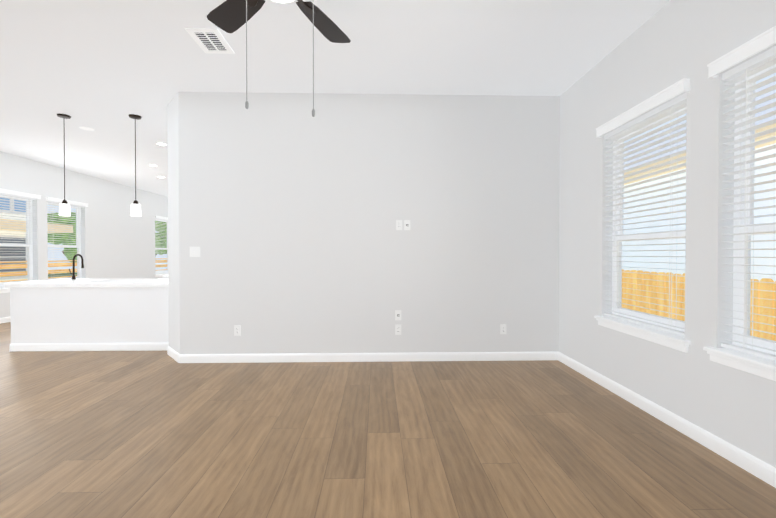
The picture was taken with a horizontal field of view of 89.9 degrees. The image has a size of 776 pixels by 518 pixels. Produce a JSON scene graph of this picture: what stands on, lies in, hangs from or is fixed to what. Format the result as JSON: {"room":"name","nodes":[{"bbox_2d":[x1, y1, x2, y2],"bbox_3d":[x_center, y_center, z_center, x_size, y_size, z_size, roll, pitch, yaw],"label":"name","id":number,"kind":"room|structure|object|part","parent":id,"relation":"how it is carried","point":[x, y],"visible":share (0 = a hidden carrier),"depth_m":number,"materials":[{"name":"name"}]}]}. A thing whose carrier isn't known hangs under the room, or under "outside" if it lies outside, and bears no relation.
{"room":"empty living room","nodes":[
{"label":"empty living room","id":0,"kind":"room"},
{"bbox_2d":[0,151,167,317],"bbox_3d":[-6.874,-0.348,4.729,0.160,3.050,16.320,0,1,-2],"label":"wall","id":1,"kind":"structure","parent":0,"point":[117,240],"depth_m":9.23,"materials":[{"name":"white paint"}]},
{"bbox_2d":[0,289,9,292],"bbox_3d":[-6.845,0.585,7.152,0.030,0.060,1.064,0,1,-2],"label":"apron","id":2,"kind":"object","parent":1,"relation":"attached to","point":[5,291],"depth_m":6.94,"materials":[{"name":"white"}]},
{"bbox_2d":[0,195,32,287],"bbox_3d":[-6.983,-0.325,7.138,0.075,1.710,0.980,0,1,-2],"label":"window","id":3,"kind":"structure","parent":1,"relation":"in","point":[30,266],"depth_m":7.53,"materials":[{"name":"white plastic"}]},
{"bbox_2d":[0,188,40,287],"bbox_3d":[-6.869,-0.359,7.141,0.118,1.753,1.048,0,1,-2],"label":"window blind","id":4,"kind":"object","parent":3,"relation":"attached to","point":[16,194],"visible":0.94,"depth_m":7.23,"materials":[{"name":"white plastic"}]},
{"bbox_2d":[47,202,80,279],"bbox_3d":[-7.017,-0.339,8.367,0.075,1.710,1.020,0,1,-2],"label":"window","id":5,"kind":"structure","parent":1,"relation":"in","point":[78,265],"depth_m":8.70,"materials":[{"name":"white plastic"}]},
{"bbox_2d":[46,197,87,278],"bbox_3d":[-6.903,-0.372,8.370,0.118,1.753,1.088,0,1,-2],"label":"window blind","id":6,"kind":"object","parent":5,"relation":"attached to","point":[59,201],"visible":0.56,"depth_m":8.34,"materials":[{"name":"white plastic"}]},
{"bbox_2d":[52,206,53,255],"bbox_3d":[-6.899,-0.330,8.021,0.002,1.640,0.004,0,1,-2],"label":"blind cord","id":7,"kind":"object","parent":6,"relation":"attached to","point":[53,234],"depth_m":8.02,"materials":[{"name":"white fabric"}]},
{"bbox_2d":[78,209,79,261],"bbox_3d":[-6.918,-0.338,8.720,0.002,1.640,0.004,0,1,-2],"label":"blind cord","id":8,"kind":"object","parent":6,"relation":"attached to","point":[78,209],"depth_m":8.72,"materials":[{"name":"white plastic"}]},
{"bbox_2d":[155,219,167,273],"bbox_3d":[-7.122,-0.381,12.176,0.075,1.710,1.000,0,1,-2],"label":"window","id":9,"kind":"structure","parent":1,"relation":"in","point":[159,271],"depth_m":12.24,"materials":[{"name":"white plastic"}]},
{"bbox_2d":[155,215,167,273],"bbox_3d":[-7.008,-0.415,12.178,0.118,1.753,1.068,0,1,-2],"label":"window blind","id":10,"kind":"object","parent":9,"relation":"attached to","point":[161,218],"visible":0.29,"depth_m":12.01,"materials":[{"name":"white plastic"}]},
{"bbox_2d":[0,316,775,487],"bbox_3d":[-2.411,1.126,4.869,8.770,0.098,16.000,0,1,-2],"label":"baseboard","id":11,"kind":"structure","parent":1,"relation":"attached to","point":[755,466],"depth_m":4.38,"materials":[{"name":"white"}]},
{"bbox_2d":[0,0,670,196],"bbox_3d":[-2.411,-1.925,4.835,9.090,0.100,16.320,0,1,-2],"label":"ceiling","id":12,"kind":"structure","parent":0,"point":[104,69],"depth_m":3.62,"materials":[{"name":"white paint"}]},
{"bbox_2d":[57,113,70,215],"bbox_3d":[-4.254,-1.220,5.112,0.148,1.315,0.148,0,1,-2],"label":"pendant light","id":13,"kind":"object","parent":12,"relation":"hanging from","point":[64,208],"visible":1,"depth_m":5.10,"materials":[{"name":"white glass"}]},
{"bbox_3d":[-4.254,-0.639,5.119,0.122,0.153,0.122,0,1,-2],"label":"lamp shade","id":14,"kind":"part","parent":13,"relation":"part of","materials":[{"name":"white glass"}]},
{"bbox_2d":[79,126,94,130],"bbox_3d":[-4.358,-1.881,5.632,0.180,0.006,0.180,0,1,-2],"label":"recessed light","id":15,"kind":"object","parent":12,"relation":"in","point":[87,128],"visible":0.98,"depth_m":5.62,"materials":[{"name":"white"}]},
{"bbox_2d":[128,114,141,215],"bbox_3d":[-3.334,-1.220,5.138,0.148,1.315,0.148,0,1,-2],"label":"pendant light","id":16,"kind":"object","parent":12,"relation":"hanging from","point":[135,208],"visible":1,"depth_m":5.12,"materials":[{"name":"white glass"}]},
{"bbox_3d":[-3.334,-0.639,5.144,0.122,0.153,0.122,0,1,-2],"label":"lamp shade","id":17,"kind":"part","parent":16,"relation":"part of","materials":[{"name":"white glass"}]},
{"bbox_2d":[185,28,234,53],"bbox_3d":[-1.508,-1.851,3.320,0.260,0.013,0.380,0,1,-2],"label":"ceiling vent","id":18,"kind":"object","parent":12,"relation":"in","point":[210,40],"visible":1,"depth_m":3.31,"materials":[{"name":"white metal"}]},
{"bbox_2d":[207,0,350,116],"bbox_3d":[-0.568,-1.319,2.157,1.360,1.051,1.387,0,1,-2],"label":"fan","id":19,"kind":"object","parent":12,"relation":"hanging from","point":[229,16],"visible":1,"depth_m":2.49,"materials":[{"name":"black wood"}]},
{"bbox_3d":[-0.601,-1.490,2.168,0.208,0.066,0.208,0,1,-2],"label":"lamp shade","id":20,"kind":"part","parent":19,"relation":"part of","materials":[{"name":"white glass"}]},
{"bbox_2d":[167,92,559,353],"bbox_3d":[-0.373,-0.355,5.319,4.670,3.050,1.780,0,1,-2],"label":"wall","id":21,"kind":"structure","parent":0,"point":[286,211],"depth_m":4.43,"materials":[{"name":"white paint"}]},
{"bbox_2d":[190,247,199,256],"bbox_3d":[-2.172,-0.074,4.375,0.116,0.116,0.013,0,1,-2],"label":"light switch","id":22,"kind":"object","parent":21,"relation":"attached to","point":[194,251],"visible":1,"depth_m":4.38,"materials":[{"name":"white plastic"}]},
{"bbox_2d":[234,325,240,335],"bbox_3d":[-1.702,0.818,4.400,0.070,0.115,0.009,0,1,-2],"label":"electrical outlet","id":23,"kind":"object","parent":21,"relation":"attached to","point":[237,330],"visible":1,"depth_m":4.40,"materials":[{"name":"white plastic"}]},
{"bbox_2d":[395,325,400,334],"bbox_3d":[0.122,0.818,4.450,0.070,0.115,0.009,0,1,-2],"label":"electrical outlet","id":24,"kind":"object","parent":21,"relation":"attached to","point":[397,329],"visible":1,"depth_m":4.45,"materials":[{"name":"white plastic"}]},
{"bbox_2d":[395,310,400,319],"bbox_3d":[0.122,0.653,4.445,0.070,0.115,0.017,0,1,-2],"label":"electrical outlet","id":25,"kind":"object","parent":21,"relation":"attached to","point":[397,314],"visible":1,"depth_m":4.45,"materials":[{"name":"white plastic"}]},
{"bbox_2d":[396,220,401,229],"bbox_3d":[0.132,-0.380,4.438,0.070,0.115,0.009,0,1,-2],"label":"electrical outlet","id":26,"kind":"object","parent":21,"relation":"attached to","point":[398,224],"visible":1,"depth_m":4.44,"materials":[{"name":"white plastic"}]},
{"bbox_2d":[404,220,409,229],"bbox_3d":[0.225,-0.380,4.436,0.070,0.115,0.017,0,1,-2],"label":"electrical outlet","id":27,"kind":"object","parent":21,"relation":"attached to","point":[406,224],"visible":1,"depth_m":4.44,"materials":[{"name":"white plastic"}]},
{"bbox_2d":[500,324,505,333],"bbox_3d":[1.336,0.817,4.484,0.070,0.115,0.009,0,1,-2],"label":"electrical outlet","id":28,"kind":"object","parent":21,"relation":"attached to","point":[502,328],"visible":1,"depth_m":4.48,"materials":[{"name":"white plastic"}]},
{"bbox_2d":[0,322,775,517],"bbox_3d":[-2.411,1.225,4.870,9.090,0.100,16.320,0,1,-2],"label":"floor","id":29,"kind":"structure","parent":0,"point":[123,434],"depth_m":2.49,"materials":[{"name":"brown wood"}]},
{"bbox_2d":[8,286,168,351],"bbox_3d":[-3.749,0.765,5.360,2.068,0.809,0.876,0,1,-2],"label":"base cabinet","id":30,"kind":"object","parent":29,"relation":"on","point":[112,310],"depth_m":4.93,"materials":[{"name":"white wood"}]},
{"bbox_2d":[4,278,167,285],"bbox_3d":[-3.768,0.333,5.361,2.105,0.055,0.925,0,1,-2],"label":"countertop","id":31,"kind":"structure","parent":30,"relation":"on","point":[104,281],"depth_m":4.99,"materials":[{"name":"white stone"}]},
{"bbox_2d":[37,279,110,281],"bbox_3d":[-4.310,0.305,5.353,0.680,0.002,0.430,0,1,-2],"label":"sink","id":32,"kind":"object","parent":31,"relation":"in","point":[62,280],"depth_m":5.34,"materials":[{"name":"silver metal"}]},
{"bbox_2d":[69,254,83,278],"bbox_3d":[-4.579,0.118,5.718,0.097,0.367,0.219,0,1,-2],"label":"faucet","id":33,"kind":"object","parent":31,"relation":"on","point":[82,264],"depth_m":5.64,"materials":[{"name":"black metal"}]},
{"bbox_2d":[559,0,775,467],"bbox_3d":[2.144,-0.314,1.657,0.160,3.050,9.680,0,1,-2],"label":"wall","id":34,"kind":"structure","parent":0,"point":[670,43],"depth_m":2.68,"materials":[{"name":"white paint"}]},
{"bbox_2d":[596,319,688,352],"bbox_3d":[2.008,0.604,3.154,0.030,0.060,1.064,0,1,-2],"label":"apron","id":35,"kind":"object","parent":34,"relation":"attached to","point":[661,341],"visible":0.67,"depth_m":3.01,"materials":[{"name":"white"}]},
{"bbox_2d":[594,316,690,344],"bbox_3d":[2.051,0.562,3.155,0.145,0.025,1.090,0,1,-2],"label":"window sill","id":36,"kind":"structure","parent":34,"relation":"attached to","point":[659,333],"depth_m":3.01,"materials":[{"name":"white wood"}]},
{"bbox_2d":[612,107,686,331],"bbox_3d":[2.146,-0.298,3.148,0.075,1.695,0.980,0,1,-2],"label":"window","id":37,"kind":"structure","parent":34,"relation":"in","point":[641,315],"depth_m":3.36,"materials":[{"name":"white plastic"}]},
{"bbox_2d":[596,78,689,336],"bbox_3d":[2.032,-0.339,3.144,0.118,1.753,1.048,0,1,-2],"label":"window blind","id":38,"kind":"object","parent":37,"relation":"attached to","point":[669,107],"visible":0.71,"depth_m":3.05,"materials":[{"name":"white plastic"}]},
{"bbox_2d":[614,165,616,240],"bbox_3d":[2.028,-0.297,3.475,0.002,1.625,0.004,0,1,-2],"label":"blind cord","id":39,"kind":"object","parent":38,"relation":"attached to","point":[616,165],"depth_m":3.47,"materials":[{"name":"white fabric"}]},
{"bbox_2d":[619,138,620,315],"bbox_3d":[2.080,-0.297,3.476,0.002,1.625,0.004,0,1,-2],"label":"blind cord","id":40,"kind":"object","parent":38,"relation":"attached to","point":[620,138],"depth_m":3.48,"materials":[{"name":"white fabric"}]},
{"bbox_2d":[669,121,672,322],"bbox_3d":[2.046,-0.290,2.815,0.002,1.625,0.004,0,1,-2],"label":"blind cord","id":41,"kind":"object","parent":38,"relation":"attached to","point":[670,121],"depth_m":2.82,"materials":[{"name":"white fabric"}]},
{"bbox_2d":[676,111,677,306],"bbox_3d":[2.098,-0.290,2.816,0.002,1.625,0.004,0,1,-2],"label":"blind cord","id":42,"kind":"object","parent":38,"relation":"attached to","point":[676,232],"depth_m":2.82,"materials":[{"name":"white fabric"}]},
{"bbox_2d":[703,346,775,370],"bbox_3d":[2.085,0.576,1.920,0.145,0.025,1.090,0,1,-2],"label":"window sill","id":43,"kind":"structure","parent":34,"relation":"attached to","point":[751,359],"depth_m":2.22,"materials":[{"name":"white paint"}]},
{"bbox_2d":[707,351,775,380],"bbox_3d":[2.042,0.618,1.920,0.030,0.060,1.064,0,1,-2],"label":"apron","id":44,"kind":"object","parent":34,"relation":"attached to","point":[749,368],"visible":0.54,"depth_m":2.21,"materials":[{"name":"white paint"}]},
{"bbox_2d":[732,64,775,354],"bbox_3d":[2.180,-0.284,1.913,0.075,1.695,0.980,0,1,-2],"label":"window","id":45,"kind":"structure","parent":34,"relation":"in","point":[739,298],"depth_m":2.33,"materials":[{"name":"white plastic"}]},
{"bbox_2d":[707,26,775,360],"bbox_3d":[2.066,-0.326,1.910,0.118,1.753,1.048,0,1,-2],"label":"window blind","id":46,"kind":"object","parent":45,"relation":"attached to","point":[752,47],"visible":1,"depth_m":2.22,"materials":[{"name":"white plastic"}]},
{"bbox_2d":[743,69,748,349],"bbox_3d":[2.062,-0.283,2.240,0.002,1.625,0.004,0,1,-2],"label":"blind cord","id":47,"kind":"object","parent":46,"relation":"attached to","point":[747,214],"depth_m":2.24,"materials":[{"name":"white fabric"}]},
{"bbox_2d":[752,74,755,348],"bbox_3d":[2.114,-0.283,2.242,0.002,1.625,0.004,0,1,-2],"label":"blind cord","id":48,"kind":"object","parent":46,"relation":"attached to","point":[755,74],"depth_m":2.24,"materials":[{"name":"white fabric"}]},
{"bbox_3d":[2.180,-0.293,1.913,0.039,1.538,0.840,0,1,-2],"label":"glass","id":49,"kind":"part","parent":45,"relation":"part of","materials":[{"name":"clear glass"}]},
{"bbox_2d":[622,269,775,340],"bbox_3d":[4.098,1.154,1.291,0.145,1.842,10.488,0,1,-2],"label":"fence","id":50,"kind":"object","parent":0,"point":[762,303],"depth_m":5.34,"materials":[{"name":"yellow wood"}]},
{"bbox_2d":[622,81,775,281],"bbox_3d":[10.992,-1.510,6.209,9.200,7.060,32.800,0,1,-2],"label":"house","id":51,"kind":"structure","parent":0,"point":[760,261],"depth_m":9.47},
{"label":"outside","id":52,"kind":"structure","parent":0,"visible":0},
{"bbox_2d":[48,272,76,277],"bbox_3d":[-2.613,2.079,9.876,85.000,0.200,80.000,0,1,-2],"label":"ground","id":53,"kind":"structure","parent":52,"point":[58,275],"depth_m":37.85,"materials":[{"name":"green plant"}]},
{"bbox_2d":[0,198,72,280],"bbox_3d":[-16.969,-2.750,9.827,9.500,9.460,10.600,0,1,-2],"label":"house","id":54,"kind":"structure","parent":53,"relation":"on","point":[60,229],"depth_m":13.64,"materials":[{"name":"beige"}]},
{"bbox_2d":[47,212,76,262],"bbox_3d":[-13.965,-0.113,17.600,3.191,4.024,2.294,0,1,-2],"label":"tree","id":55,"kind":"object","parent":53,"relation":"on","point":[70,252],"depth_m":16.95,"materials":[{"name":"green plant"}]},
{"bbox_2d":[0,258,166,281],"bbox_3d":[-9.308,1.017,10.130,0.630,1.920,12.900,0,1,-2],"label":"fence","id":56,"kind":"object","parent":53,"relation":"on","point":[49,271],"depth_m":10.37,"materials":[{"name":"brown wood"}]},
{"bbox_2d":[155,221,166,256],"bbox_3d":[-15.867,-0.798,26.502,2.862,5.193,2.431,0,1,-2],"label":"tree","id":57,"kind":"object","parent":53,"relation":"on","point":[162,238],"depth_m":26.03,"materials":[{"name":"green plant"}]}
]}

